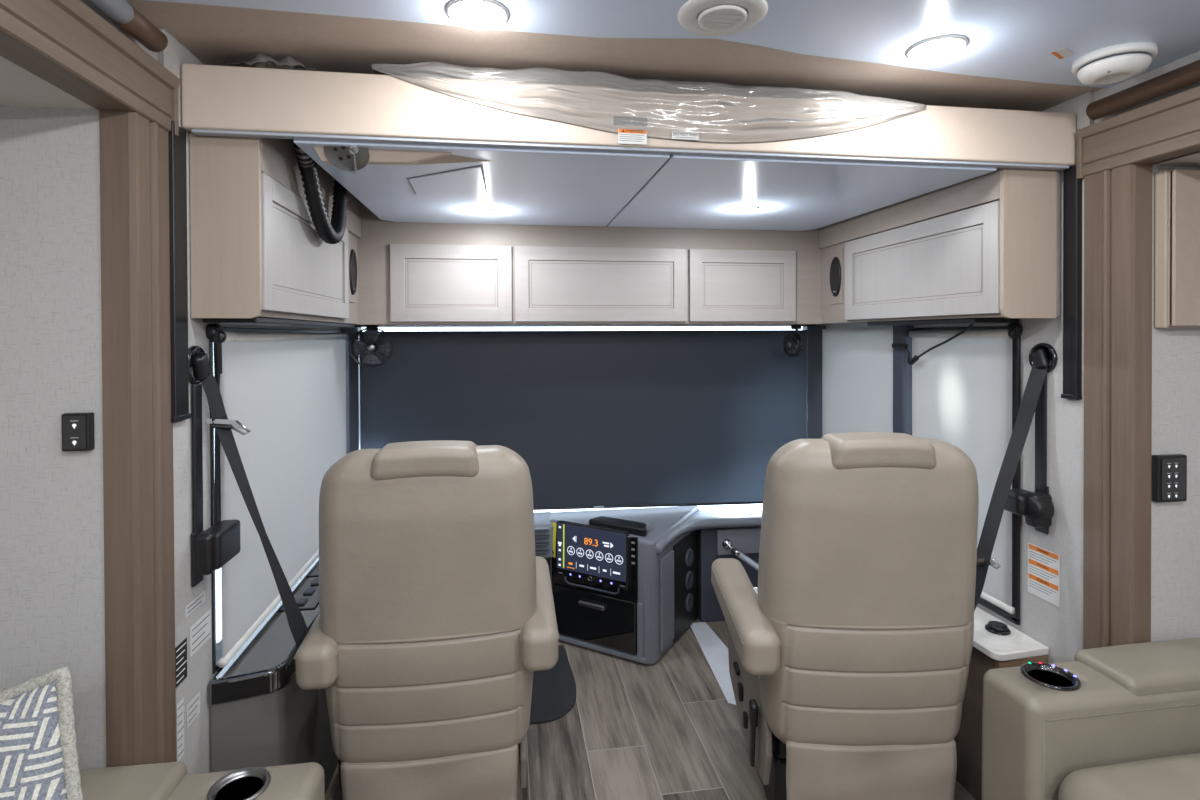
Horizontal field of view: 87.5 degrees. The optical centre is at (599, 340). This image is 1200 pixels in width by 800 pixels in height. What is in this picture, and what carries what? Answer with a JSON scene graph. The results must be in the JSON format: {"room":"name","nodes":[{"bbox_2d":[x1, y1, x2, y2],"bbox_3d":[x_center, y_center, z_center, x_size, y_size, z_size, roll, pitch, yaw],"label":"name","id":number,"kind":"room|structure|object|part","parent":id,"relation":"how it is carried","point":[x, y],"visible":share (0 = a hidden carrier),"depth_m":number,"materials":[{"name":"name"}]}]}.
{"room":"vehicle interior","nodes":[
{"label":"vehicle interior","id":0,"kind":"room"},
{"bbox_2d":[0,56,96,109],"bbox_3d":[-1.008,-0.467,-0.721,0.635,0.050,3.885,0,1,-9],"label":"ceiling","id":1,"kind":"structure","parent":0,"point":[18,86],"depth_m":1.16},
{"bbox_2d":[0,0,341,774],"bbox_3d":[-1.111,0.388,0.158,0.687,2.130,5.640,0,1,-9],"label":"wall","id":2,"kind":"structure","parent":0,"point":[52,593],"depth_m":1.24,"materials":[{"name":"paint"}]},
{"bbox_2d":[61,412,94,450],"bbox_3d":[-1.029,0.179,1.235,0.050,0.074,0.021,0,1,-9],"label":"switch panel","id":3,"kind":"object","parent":2,"relation":"attached to","point":[77,428],"visible":1,"depth_m":1.23,"materials":[{"name":"black plastic"}]},
{"bbox_2d":[0,0,180,135],"bbox_3d":[-0.672,-0.501,-0.599,0.085,0.126,4.025,0,1,-9],"label":"trim","id":4,"kind":"structure","parent":2,"relation":"attached to","point":[66,44],"depth_m":1.11,"materials":[{"name":"brown wood"}]},
{"bbox_2d":[89,0,167,51],"bbox_3d":[-0.619,-0.600,-0.647,0.046,0.046,3.915,0,1,-9],"label":"trim","id":5,"kind":"structure","parent":2,"relation":"attached to","point":[126,16],"depth_m":1.19,"materials":[{"name":"brown wood"}]},
{"bbox_2d":[99,110,175,766],"bbox_3d":[-0.962,0.492,1.321,0.070,1.900,0.137,0,1,-9],"label":"trim","id":6,"kind":"structure","parent":2,"relation":"attached to","point":[138,481],"depth_m":1.26,"materials":[{"name":"brown wood"}]},
{"bbox_2d":[168,121,190,421],"bbox_3d":[-0.950,-0.152,1.411,0.019,0.663,0.072,0,1,-9],"label":"rail","id":7,"kind":"object","parent":2,"relation":"attached to","point":[178,268],"visible":0.92,"depth_m":1.40,"materials":[{"name":"black plastic"}]},
{"bbox_2d":[177,697,183,761],"bbox_3d":[-0.950,0.881,1.421,0.001,0.130,0.030,0,1,-9],"label":"wall label","id":8,"kind":"object","parent":2,"relation":"attached to","point":[180,706],"visible":0.98,"depth_m":1.42,"materials":[{"name":"paper"}]},
{"bbox_2d":[175,638,186,687],"bbox_3d":[-0.952,0.731,1.425,0.001,0.090,0.052,0,1,-9],"label":"wall label","id":9,"kind":"object","parent":2,"relation":"attached to","point":[181,649],"visible":1,"depth_m":1.43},
{"bbox_2d":[187,692,199,727],"bbox_3d":[-0.959,0.871,1.480,0.001,0.052,0.062,0,1,-9],"label":"wall label","id":10,"kind":"object","parent":2,"relation":"attached to","point":[193,708],"visible":1,"depth_m":1.48,"materials":[{"name":"paper"}]},
{"bbox_2d":[185,591,204,617],"bbox_3d":[-0.963,0.626,1.493,0.001,0.026,0.095,0,1,-9],"label":"wall label","id":11,"kind":"object","parent":2,"relation":"attached to","point":[200,599],"visible":1,"depth_m":1.49,"materials":[{"name":"paper"}]},
{"bbox_2d":[190,609,210,657],"bbox_3d":[-0.966,0.706,1.518,0.001,0.070,0.105,0,1,-9],"label":"wall label","id":12,"kind":"object","parent":2,"relation":"attached to","point":[200,632],"visible":1,"depth_m":1.51,"materials":[{"name":"paper"}]},
{"bbox_2d":[192,633,209,651],"bbox_3d":[-0.966,0.730,1.518,0.001,0.003,0.088,0,1,-9],"label":"print","id":13,"kind":"object","parent":12,"relation":"on","point":[204,637],"depth_m":1.51},
{"bbox_2d":[206,323,221,523],"bbox_3d":[-0.964,0.236,1.576,0.026,0.559,0.052,0,1,-9],"label":"channel","id":14,"kind":"object","parent":2,"relation":"attached to","point":[212,330],"visible":0.56,"depth_m":1.57,"materials":[{"name":"black plastic"}]},
{"bbox_2d":[188,345,307,648],"bbox_3d":[-0.846,0.428,1.543,0.249,0.836,0.154,0,1,-9],"label":"belt","id":15,"kind":"object","parent":2,"relation":"attached to","point":[212,548],"visible":1,"depth_m":1.52,"materials":[{"name":"black fabric"}]},
{"bbox_3d":[-0.959,0.515,1.492,0.008,0.128,0.046,0,1,-9],"label":"retractor plate","id":16,"kind":"part","parent":15,"relation":"part of","materials":[{"name":"black plastic"}]},
{"bbox_2d":[189,131,360,327],"bbox_3d":[-0.967,-0.341,2.015,0.158,0.586,1.070,0,1,-9],"label":"upper cabinet","id":17,"kind":"object","parent":2,"relation":"attached to","point":[259,257],"visible":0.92,"depth_m":1.52,"materials":[{"name":"beige laminate"}]},
{"bbox_3d":[-0.890,-0.342,1.493,0.153,0.576,0.015,0,1,-9],"label":"panel","id":18,"kind":"part","parent":17,"relation":"part of","materials":[{"name":"beige laminate"}]},
{"bbox_3d":[-0.881,-0.244,1.923,0.018,0.332,0.825,0,1,-9],"label":"door","id":19,"kind":"part","parent":17,"relation":"part of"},
{"bbox_3d":[-0.967,-0.268,2.441,0.004,0.236,0.100,0,1,-9],"label":"speaker plate","id":20,"kind":"part","parent":17,"relation":"part of","materials":[{"name":"plastic"}]},
{"bbox_2d":[349,249,356,294],"bbox_3d":[-0.961,-0.268,2.442,0.009,0.176,0.092,0,1,-9],"label":"speaker grille","id":21,"kind":"object","parent":17,"relation":"attached to","point":[352,256],"depth_m":2.42,"materials":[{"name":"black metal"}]},
{"bbox_2d":[209,327,341,673],"bbox_3d":[-1.096,0.398,2.214,0.049,0.875,1.300,0,1,-9],"label":"window","id":22,"kind":"structure","parent":2,"relation":"in","point":[216,576],"depth_m":1.67,"materials":[{"name":"black plastic"}]},
{"bbox_3d":[-1.107,0.398,2.212,0.004,0.861,1.286,0,1,-9],"label":"pane","id":23,"kind":"part","parent":22,"relation":"part of","materials":[{"name":"clear glass"}]},
{"bbox_2d":[211,330,348,667],"bbox_3d":[-1.051,0.394,2.201,0.034,0.853,1.276,0,1,-9],"label":"roller shade","id":24,"kind":"object","parent":22,"relation":"attached to","point":[288,389],"visible":0.87,"depth_m":1.95,"materials":[{"name":"fabric"}]},
{"bbox_2d":[342,327,361,454],"bbox_3d":[-1.147,0.432,2.907,0.064,0.995,0.115,0,1,-9],"label":"trim","id":25,"kind":"structure","parent":2,"relation":"attached to","point":[352,368],"depth_m":2.87,"materials":[{"name":"grey plastic"}]},
{"bbox_2d":[325,618,975,799],"bbox_3d":[0.480,1.465,0.388,3.950,0.040,5.800,0,1,-9],"label":"floor","id":26,"kind":"structure","parent":0,"point":[666,729],"depth_m":2.25,"materials":[{"name":"brown wood"}]},
{"bbox_2d":[79,762,324,799],"bbox_3d":[-0.975,0.989,0.814,0.950,0.905,0.876,0,1,-9],"label":"sofa","id":27,"kind":"object","parent":26,"relation":"on","point":[170,780],"visible":0.88,"depth_m":1.22,"materials":[{"name":"beige leather"}]},
{"bbox_2d":[0,667,82,799],"bbox_3d":[-0.997,0.791,0.917,0.536,0.530,0.185,0,1,-16],"label":"throw pillow","id":28,"kind":"object","parent":27,"relation":"on","point":[39,754],"visible":1,"depth_m":0.96,"materials":[{"name":"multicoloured fabric"}]},
{"bbox_3d":[-1.027,1.124,1.166,0.950,0.516,0.166,0,1,-9],"label":"arm","id":29,"kind":"part","parent":27,"relation":"part of","materials":[{"name":"beige leather"}]},
{"bbox_2d":[207,556,337,792],"bbox_3d":[-0.971,1.129,2.199,0.191,0.611,1.292,0,1,-9],"label":"console","id":30,"kind":"object","parent":26,"relation":"on","point":[260,716],"visible":0.44,"depth_m":1.63,"materials":[{"name":"grey plastic"}]},
{"bbox_3d":[-0.961,0.834,2.066,0.110,0.004,0.240,0,1,-9],"label":"switch panel","id":31,"kind":"part","parent":30,"relation":"part of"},
{"bbox_3d":[-1.006,0.831,2.363,0.110,0.004,0.280,0,1,-9],"label":"switch panel","id":32,"kind":"part","parent":30,"relation":"part of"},
{"bbox_2d":[294,440,558,799],"bbox_3d":[-0.473,0.847,1.907,0.645,1.174,0.755,0,1,-9],"label":"chair","id":33,"kind":"object","parent":26,"relation":"on","point":[426,642],"visible":1,"depth_m":1.57,"materials":[{"name":"beige leather"}]},
{"bbox_3d":[-0.724,0.777,1.746,0.100,0.138,0.502,0,1,-9],"label":"armrest","id":34,"kind":"part","parent":33,"relation":"part of","materials":[{"name":"beige leather"}]},
{"bbox_3d":[-0.188,0.774,1.827,0.100,0.138,0.502,0,1,-9],"label":"armrest","id":35,"kind":"part","parent":33,"relation":"part of","materials":[{"name":"beige leather"}]},
{"bbox_2d":[529,645,575,723],"bbox_3d":[-0.395,1.423,2.599,0.582,0.009,0.565,0,1,-9],"label":"floor mat","id":36,"kind":"object","parent":26,"relation":"on","point":[553,689],"visible":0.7,"depth_m":2.53,"materials":[{"name":"rubber"}]},
{"bbox_2d":[534,506,761,664],"bbox_3d":[0.090,1.129,2.936,2.177,0.590,0.437,0,1,-9],"label":"dashboard","id":37,"kind":"object","parent":26,"relation":"on","point":[673,551],"depth_m":2.92,"materials":[{"name":"plastic"}]},
{"bbox_3d":[-0.617,1.004,2.952,0.755,0.245,0.095,0,1,-9],"label":"driver panel","id":38,"kind":"part","parent":37,"relation":"part of","materials":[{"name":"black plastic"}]},
{"bbox_2d":[552,523,555,556],"bbox_3d":[-0.219,0.940,2.958,0.032,0.161,0.013,0,1,29],"label":"tag","id":39,"kind":"object","parent":37,"relation":"hanging from","point":[553,524],"visible":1,"depth_m":2.95,"materials":[{"name":"plastic"}]},
{"bbox_3d":[-0.039,1.203,2.850,0.135,0.022,0.018,0,1,29],"label":"drawer handle","id":40,"kind":"part","parent":37,"relation":"part of","materials":[{"name":"metal"}]},
{"bbox_2d":[556,520,628,589],"bbox_3d":[-0.039,0.971,2.858,0.374,0.252,0.026,0,-1,29],"label":"screen","id":41,"kind":"object","parent":37,"relation":"attached to","point":[595,554],"visible":1,"depth_m":2.84,"materials":[{"name":"black"}]},
{"bbox_3d":[-0.039,1.108,2.860,0.290,0.055,0.010,0,1,29],"label":"tray rail","id":42,"kind":"part","parent":37,"relation":"part of","materials":[{"name":"grey plastic"}]},
{"bbox_3d":[-0.030,1.125,2.871,0.454,0.520,0.006,0,1,29],"label":"fascia panel","id":43,"kind":"part","parent":37,"relation":"part of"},
{"bbox_3d":[-0.031,1.265,2.863,0.432,0.230,0.010,0,1,29],"label":"drawer","id":44,"kind":"part","parent":37,"relation":"part of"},
{"bbox_3d":[-0.019,1.401,2.864,0.511,0.024,0.012,0,1,29],"label":"toe trim","id":45,"kind":"part","parent":37,"relation":"part of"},
{"bbox_3d":[0.177,1.273,2.754,0.030,0.245,0.010,0,1,29],"label":"corner trim","id":46,"kind":"part","parent":37,"relation":"part of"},
{"bbox_3d":[0.305,1.174,2.842,0.012,0.410,0.140,0,1,30],"label":"flank panel","id":47,"kind":"part","parent":37,"relation":"part of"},
{"bbox_3d":[0.822,1.168,3.234,0.642,0.500,0.060,0,1,-9],"label":"passenger panel","id":48,"kind":"part","parent":37,"relation":"part of","materials":[{"name":"grey plastic"}]},
{"bbox_3d":[0.851,1.014,3.197,0.530,0.128,0.021,0,1,-9],"label":"glove panel","id":49,"kind":"part","parent":37,"relation":"part of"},
{"bbox_3d":[0.735,1.079,3.076,0.282,0.166,0.045,0,1,38],"label":"assist handle","id":50,"kind":"part","parent":37,"relation":"part of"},
{"bbox_2d":[690,622,735,704],"bbox_3d":[0.548,1.421,2.768,0.146,0.003,0.778,0,1,-5],"label":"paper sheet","id":51,"kind":"object","parent":26,"relation":"on","point":[715,651],"visible":0.53,"depth_m":2.83,"materials":[{"name":"paper"}]},
{"bbox_2d":[711,432,978,799],"bbox_3d":[0.675,0.835,1.931,0.635,1.188,0.760,0,1,0],"label":"chair","id":52,"kind":"object","parent":26,"relation":"on","point":[850,652],"visible":1,"depth_m":1.60,"materials":[{"name":"beige leather"}]},
{"bbox_3d":[0.462,1.109,2.122,0.014,0.022,0.060,0,1,0],"label":"control knob","id":53,"kind":"part","parent":52,"relation":"part of","materials":[{"name":"black plastic"}]},
{"bbox_3d":[0.462,1.155,2.062,0.014,0.050,0.034,0,1,0],"label":"control knob","id":54,"kind":"part","parent":52,"relation":"part of","materials":[{"name":"black plastic"}]},
{"bbox_3d":[0.462,1.206,1.993,0.014,0.045,0.026,0,1,0],"label":"control knob","id":55,"kind":"part","parent":52,"relation":"part of","materials":[{"name":"black plastic"}]},
{"bbox_3d":[0.410,0.776,1.811,0.100,0.138,0.502,0,1,0],"label":"armrest","id":56,"kind":"part","parent":52,"relation":"part of","materials":[{"name":"beige leather"}]},
{"bbox_3d":[0.714,0.681,1.702,0.552,0.842,0.280,0,1,0],"label":"backrest","id":57,"kind":"part","parent":52,"relation":"part of","materials":[{"name":"beige leather"}]},
{"bbox_2d":[954,607,1048,799],"bbox_3d":[1.178,1.171,2.410,0.190,0.505,1.107,0,1,-9],"label":"side table","id":58,"kind":"object","parent":26,"relation":"on","point":[989,650],"visible":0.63,"depth_m":1.95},
{"bbox_2d":[973,607,1048,660],"bbox_3d":[1.177,0.931,2.408,0.190,0.023,1.107,0,1,-9],"label":"countertop","id":59,"kind":"structure","parent":58,"relation":"on","point":[1016,645],"depth_m":1.92,"materials":[{"name":"stone"}]},
{"bbox_2d":[984,621,1010,635],"bbox_3d":[1.265,0.911,1.995,0.072,0.022,0.072,0,1,-9],"label":"charger","id":60,"kind":"object","parent":59,"relation":"on","point":[994,627],"visible":1,"depth_m":1.98,"materials":[{"name":"black plastic"}]},
{"bbox_3d":[1.266,1.038,1.877,0.165,0.180,0.008,0,1,-9],"label":"panel","id":61,"kind":"part","parent":58,"relation":"part of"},
{"bbox_2d":[982,638,1199,799],"bbox_3d":[1.483,0.976,1.213,0.950,0.905,0.882,0,1,-9],"label":"sofa","id":62,"kind":"object","parent":26,"relation":"on","point":[1119,722],"visible":1,"depth_m":1.45,"materials":[{"name":"beige leather"}]},
{"bbox_2d":[1058,753,1199,799],"bbox_3d":[1.396,1.018,1.123,0.720,0.204,0.680,0,1,-9],"label":"seat cushion","id":63,"kind":"object","parent":62,"relation":"on","point":[1081,776],"depth_m":1.34,"materials":[{"name":"beige leather"}]},
{"bbox_2d":[127,0,1199,111],"bbox_3d":[0.389,-0.699,0.377,2.470,0.052,5.640,0,1,-9],"label":"ceiling","id":64,"kind":"structure","parent":0,"point":[1008,39],"depth_m":1.43,"materials":[{"name":"paint"}]},
{"bbox_2d":[446,0,508,29],"bbox_3d":[-0.253,-0.674,1.296,0.129,0.009,0.129,0,1,-9],"label":"recessed light","id":65,"kind":"object","parent":64,"relation":"in","point":[472,14],"visible":1,"depth_m":1.28,"materials":[{"name":"white plastic"}]},
{"bbox_2d":[356,203,822,325],"bbox_3d":[-0.014,-0.384,2.867,2.036,0.623,0.360,0,1,-9],"label":"upper cabinet","id":66,"kind":"object","parent":64,"relation":"attached to","point":[410,273],"visible":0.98,"depth_m":2.69,"materials":[{"name":"beige laminate"}]},
{"bbox_2d":[350,325,392,367],"bbox_3d":[-0.972,0.024,2.673,0.173,0.181,0.089,0,1,-15],"label":"fan","id":67,"kind":"object","parent":66,"relation":"attached to","point":[371,333],"visible":1,"depth_m":2.65,"materials":[{"name":"plastic"}]},
{"bbox_3d":[-1.008,0.029,2.641,0.064,0.076,0.018,0,1,-15],"label":"blade","id":68,"kind":"part","parent":67,"relation":"part of","materials":[{"name":"grey plastic"}]},
{"bbox_3d":[-0.966,0.072,2.653,0.077,0.064,0.012,-1,1,-34],"label":"blade","id":69,"kind":"part","parent":67,"relation":"part of","materials":[{"name":"grey plastic"}]},
{"bbox_3d":[-0.966,-0.015,2.651,0.077,0.064,0.012,0,1,5],"label":"blade","id":70,"kind":"part","parent":67,"relation":"part of","materials":[{"name":"grey plastic"}]},
{"bbox_3d":[-0.924,0.029,2.663,0.064,0.076,0.018,0,1,-15],"label":"blade","id":71,"kind":"part","parent":67,"relation":"part of","materials":[{"name":"grey plastic"}]},
{"bbox_3d":[-0.615,-0.238,2.604,0.492,0.318,0.018,0,1,-9],"label":"door","id":72,"kind":"part","parent":66,"relation":"part of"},
{"bbox_3d":[0.010,-0.242,2.699,0.746,0.318,0.018,0,1,-9],"label":"door","id":73,"kind":"part","parent":66,"relation":"part of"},
{"bbox_3d":[0.637,-0.245,2.794,0.494,0.318,0.018,0,1,-9],"label":"door","id":74,"kind":"part","parent":66,"relation":"part of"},
{"bbox_2d":[783,325,804,356],"bbox_3d":[0.935,-0.001,2.994,0.089,0.152,0.115,0,1,-21],"label":"fan","id":75,"kind":"object","parent":66,"relation":"attached to","point":[797,344],"visible":0.98,"depth_m":2.98,"materials":[{"name":"plastic"}]},
{"bbox_3d":[0.915,0.047,2.987,0.049,0.035,0.009,0,1,42],"label":"blade","id":76,"kind":"part","parent":75,"relation":"part of","materials":[{"name":"grey plastic"}]},
{"bbox_2d":[181,64,1075,230],"bbox_3d":[0.118,-0.539,2.150,2.346,0.217,1.096,0,1,-9],"label":"bed","id":77,"kind":"object","parent":64,"relation":"hanging from","point":[414,152],"visible":1,"depth_m":1.68,"materials":[{"name":"grey plastic"}]},
{"bbox_2d":[225,52,316,70],"bbox_3d":[-0.776,-0.663,1.495,0.200,0.043,0.050,0,1,-9],"label":"plastic wrap","id":78,"kind":"object","parent":77,"relation":"on","point":[261,57],"visible":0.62,"depth_m":1.48,"materials":[{"name":"white"}]},
{"bbox_2d":[293,143,347,243],"bbox_3d":[-0.831,-0.458,1.877,0.054,0.311,0.481,0,1,-9],"label":"cable conduit","id":79,"kind":"object","parent":77,"relation":"hanging from","point":[330,232],"visible":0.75,"depth_m":1.84,"materials":[{"name":"black plastic"}]},
{"bbox_3d":[-0.627,-0.466,1.552,0.106,0.073,0.079,0,1,-9],"label":"mounting plate","id":80,"kind":"part","parent":77,"relation":"part of","materials":[{"name":"metal"}]},
{"bbox_3d":[-0.606,-0.470,1.543,0.028,0.021,0.022,0,1,-9],"label":"latch knob","id":81,"kind":"part","parent":77,"relation":"part of","materials":[{"name":"silver metal"}]},
{"bbox_2d":[475,208,493,213],"bbox_3d":[-0.428,-0.479,2.323,0.071,0.009,0.071,0,1,-9],"label":"ceiling light","id":82,"kind":"object","parent":77,"relation":"attached to","point":[481,210],"visible":1,"depth_m":2.31,"materials":[{"name":"white plastic"}]},
{"bbox_2d":[618,128,646,144],"bbox_3d":[0.082,-0.517,1.587,0.074,0.038,0.001,0,1,-9],"label":"warning label","id":83,"kind":"object","parent":77,"relation":"attached to","point":[625,136],"visible":1,"depth_m":1.59,"materials":[{"name":"paper"}]},
{"bbox_2d":[618,129,645,133],"bbox_3d":[0.082,-0.530,1.587,0.072,0.010,0.001,0,1,-9],"label":"print","id":84,"kind":"object","parent":83,"relation":"on","point":[620,131],"depth_m":1.59},
{"bbox_3d":[0.119,-0.495,2.168,1.890,0.020,1.060,0,1,-9],"label":"underside panel","id":85,"kind":"part","parent":77,"relation":"part of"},
{"bbox_2d":[371,61,926,142],"bbox_3d":[0.172,-0.597,1.615,1.454,0.170,0.083,0,1,-9],"label":"plastic wrap","id":86,"kind":"object","parent":77,"relation":"on","point":[608,80],"visible":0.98,"depth_m":1.59,"materials":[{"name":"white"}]},
{"bbox_2d":[672,130,698,139],"bbox_3d":[0.219,-0.527,1.607,0.072,0.022,0.001,0,1,-9],"label":"label","id":87,"kind":"object","parent":77,"relation":"attached to","point":[687,135],"visible":1,"depth_m":1.61,"materials":[{"name":"paper"}]},
{"bbox_2d":[740,206,759,211],"bbox_3d":[0.550,-0.483,2.305,0.071,0.009,0.071,0,1,-9],"label":"ceiling light","id":88,"kind":"object","parent":77,"relation":"attached to","point":[748,208],"visible":1,"depth_m":2.29,"materials":[{"name":"white plastic"}]},
{"bbox_2d":[678,0,767,36],"bbox_3d":[0.254,-0.672,1.302,0.184,0.016,0.184,0,1,-9],"label":"ceiling vent","id":89,"kind":"object","parent":64,"relation":"in","point":[714,18],"visible":1,"depth_m":1.29,"materials":[{"name":"white plastic"}]},
{"bbox_2d":[906,35,967,61],"bbox_3d":[0.786,-0.680,1.464,0.129,0.009,0.129,0,1,-9],"label":"recessed light","id":90,"kind":"object","parent":64,"relation":"in","point":[936,48],"visible":1,"depth_m":1.45,"materials":[{"name":"white plastic"}]},
{"bbox_2d":[1051,48,1073,58],"bbox_3d":[1.103,-0.685,1.495,0.060,0.001,0.028,-1,1,-37],"label":"sticker","id":91,"kind":"object","parent":64,"relation":"attached to","point":[1062,53],"visible":1,"depth_m":1.49,"materials":[{"name":"paper"}]},
{"bbox_2d":[1071,41,1157,84],"bbox_3d":[1.241,-0.660,1.516,0.162,0.053,0.162,0,1,-9],"label":"smoke detector","id":92,"kind":"object","parent":64,"relation":"attached to","point":[1121,62],"visible":1,"depth_m":1.47,"materials":[{"name":"white plastic"}]},
{"bbox_2d":[815,51,1199,663],"bbox_3d":[1.979,0.371,0.627,0.862,2.130,5.640,0,1,-9],"label":"wall","id":93,"kind":"structure","parent":0,"point":[1175,526],"depth_m":1.77,"materials":[{"name":"paint"}]},
{"bbox_2d":[802,326,825,438],"bbox_3d":[1.109,0.419,3.249,0.072,0.995,0.115,0,1,-9],"label":"trim","id":94,"kind":"structure","parent":93,"relation":"attached to","point":[814,333],"depth_m":3.22,"materials":[{"name":"grey plastic"}]},
{"bbox_2d":[822,327,892,436],"bbox_3d":[1.178,0.406,2.893,0.022,0.929,0.610,0,1,-9],"label":"roller shade","id":95,"kind":"object","parent":93,"relation":"attached to","point":[857,363],"visible":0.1,"depth_m":2.88,"materials":[{"name":"fabric"}]},
{"bbox_2d":[893,325,913,434],"bbox_3d":[1.228,0.425,2.539,0.049,0.995,0.079,0,1,-9],"label":"trim","id":96,"kind":"structure","parent":93,"relation":"attached to","point":[902,371],"depth_m":2.50,"materials":[{"name":"grey plastic"}]},
{"bbox_2d":[819,168,1060,325],"bbox_3d":[1.174,-0.352,2.340,0.206,0.586,1.070,0,1,-9],"label":"upper cabinet","id":97,"kind":"object","parent":93,"relation":"attached to","point":[986,248],"visible":0.89,"depth_m":2.00,"materials":[{"name":"beige laminate"}]},
{"bbox_2d":[830,257,840,296],"bbox_3d":[1.022,-0.278,2.722,0.009,0.172,0.084,0,1,-9],"label":"speaker grille","id":98,"kind":"object","parent":97,"relation":"attached to","point":[835,262],"depth_m":2.72,"materials":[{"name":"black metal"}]},
{"bbox_3d":[1.028,-0.278,2.723,0.004,0.236,0.100,0,1,-9],"label":"speaker plate","id":99,"kind":"part","parent":97,"relation":"part of","materials":[{"name":"beige laminate"}]},
{"bbox_3d":[1.097,-0.246,2.223,0.018,0.325,0.825,0,1,-9],"label":"door","id":100,"kind":"part","parent":97,"relation":"part of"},
{"bbox_2d":[892,324,973,364],"bbox_3d":[1.228,0.013,2.325,0.035,0.168,0.432,0,1,-9],"label":"cable","id":101,"kind":"object","parent":97,"relation":"hanging from","point":[915,358],"visible":0.97,"depth_m":2.41,"materials":[{"name":"black plastic"}]},
{"bbox_3d":[1.209,0.053,2.460,0.011,0.064,0.029,0,1,-9],"label":"clip arm","id":102,"kind":"part","parent":101,"relation":"part of","materials":[{"name":"black plastic"}]},
{"bbox_3d":[1.241,-0.353,1.816,0.174,0.576,0.015,0,1,-9],"label":"panel","id":103,"kind":"part","parent":97,"relation":"part of","materials":[{"name":"beige laminate"}]},
{"bbox_2d":[914,326,1006,330],"bbox_3d":[1.316,0.415,2.264,0.049,0.930,0.495,0,1,-9],"label":"window","id":104,"kind":"structure","parent":93,"relation":"in","point":[978,327],"depth_m":2.24,"materials":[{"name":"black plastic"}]},
{"bbox_2d":[908,329,1018,613],"bbox_3d":[1.277,0.414,2.239,0.034,0.912,0.513,0,1,-9],"label":"roller shade","id":105,"kind":"object","parent":93,"relation":"attached to","point":[962,387],"visible":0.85,"depth_m":2.15,"materials":[{"name":"fabric"}]},
{"bbox_2d":[978,597,1019,624],"bbox_3d":[1.292,0.891,2.257,0.013,0.023,0.538,0,1,-9],"label":"trim","id":106,"kind":"structure","parent":93,"relation":"attached to","point":[983,602],"depth_m":2.07,"materials":[{"name":"black plastic"}]},
{"bbox_2d":[1006,323,1022,621],"bbox_3d":[1.321,0.420,1.999,0.026,0.954,0.044,0,1,-9],"label":"channel","id":107,"kind":"object","parent":93,"relation":"attached to","point":[1018,329],"visible":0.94,"depth_m":1.99,"materials":[{"name":"black plastic"}]},
{"bbox_2d":[974,343,1057,610],"bbox_3d":[1.220,0.446,1.896,0.257,0.878,0.126,0,1,-9],"label":"belt","id":108,"kind":"object","parent":93,"relation":"attached to","point":[1037,507],"visible":0.92,"depth_m":1.90,"materials":[{"name":"black fabric"}]},
{"bbox_3d":[1.344,0.510,1.907,0.008,0.145,0.046,0,1,-9],"label":"retractor plate","id":109,"kind":"part","parent":108,"relation":"part of","materials":[{"name":"black plastic"}]},
{"bbox_2d":[1028,542,1059,606],"bbox_3d":[1.349,0.710,1.909,0.001,0.156,0.114,0,1,-9],"label":"sticker","id":110,"kind":"object","parent":93,"relation":"attached to","point":[1043,564],"visible":1,"depth_m":1.90,"materials":[{"name":"paper"}]},
{"bbox_2d":[1061,165,1081,399],"bbox_3d":[1.355,-0.165,1.801,0.021,0.663,0.053,0,1,-9],"label":"rail","id":111,"kind":"object","parent":93,"relation":"attached to","point":[1072,186],"visible":0.94,"depth_m":1.79,"materials":[{"name":"black plastic"}]},
{"bbox_2d":[1083,164,1152,648],"bbox_3d":[1.403,0.484,1.710,0.070,1.890,0.138,0,1,-9],"label":"trim","id":112,"kind":"structure","parent":93,"relation":"attached to","point":[1117,201],"depth_m":1.67,"materials":[{"name":"brown wood"}]},
{"bbox_2d":[1076,86,1199,178],"bbox_3d":[1.687,-0.509,-0.226,0.085,0.136,4.055,0,1,-9],"label":"trim","id":113,"kind":"structure","parent":93,"relation":"attached to","point":[1166,129],"depth_m":1.59,"materials":[{"name":"brown wood"}]},
{"bbox_2d":[1086,60,1199,119],"bbox_3d":[1.647,-0.611,-0.264,0.048,0.048,3.995,0,1,-9],"label":"trim","id":114,"kind":"structure","parent":93,"relation":"attached to","point":[1189,74],"depth_m":1.55,"materials":[{"name":"brown wood"}]},
{"bbox_2d":[1152,454,1186,501],"bbox_3d":[1.499,0.361,1.649,0.090,0.122,0.021,0,1,-9],"label":"switch panel","id":115,"kind":"object","parent":93,"relation":"attached to","point":[1169,471],"visible":1,"depth_m":1.64,"materials":[{"name":"black plastic"}]},
{"bbox_2d":[1154,169,1199,327],"bbox_3d":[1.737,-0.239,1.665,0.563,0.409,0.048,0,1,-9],"label":"upper cabinet","id":116,"kind":"object","parent":93,"relation":"attached to","point":[1177,191],"visible":1,"depth_m":1.61,"materials":[{"name":"beige laminate"}]},
{"bbox_3d":[1.739,-0.240,1.651,0.550,0.400,0.018,0,1,-9],"label":"door","id":117,"kind":"part","parent":116,"relation":"part of","materials":[{"name":"beige laminate"}]},
{"bbox_2d":[1150,151,1199,166],"bbox_3d":[2.129,-0.472,-0.230,0.815,0.050,3.914,0,1,-9],"label":"ceiling","id":118,"kind":"structure","parent":0,"point":[1192,160],"depth_m":1.62,"materials":[{"name":"paint"}]},
{"bbox_3d":[-0.026,0.357,3.155,2.470,2.130,0.040,0,1,-9],"label":"wall","id":119,"kind":"structure","parent":0,"visible":0},
{"bbox_2d":[355,325,808,326],"bbox_3d":[-0.028,0.437,3.155,2.285,1.030,0.030,0,1,-9],"label":"window","id":120,"kind":"structure","parent":119,"relation":"in","point":[678,325],"depth_m":3.15,"materials":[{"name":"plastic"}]},
{"bbox_2d":[359,330,806,509],"bbox_3d":[-0.022,0.396,3.085,2.213,0.893,0.048,0,1,-9],"label":"shade","id":121,"kind":"object","parent":119,"relation":"attached to","point":[618,418],"visible":0.79,"depth_m":3.08,"materials":[{"name":"grey"}]}
]}

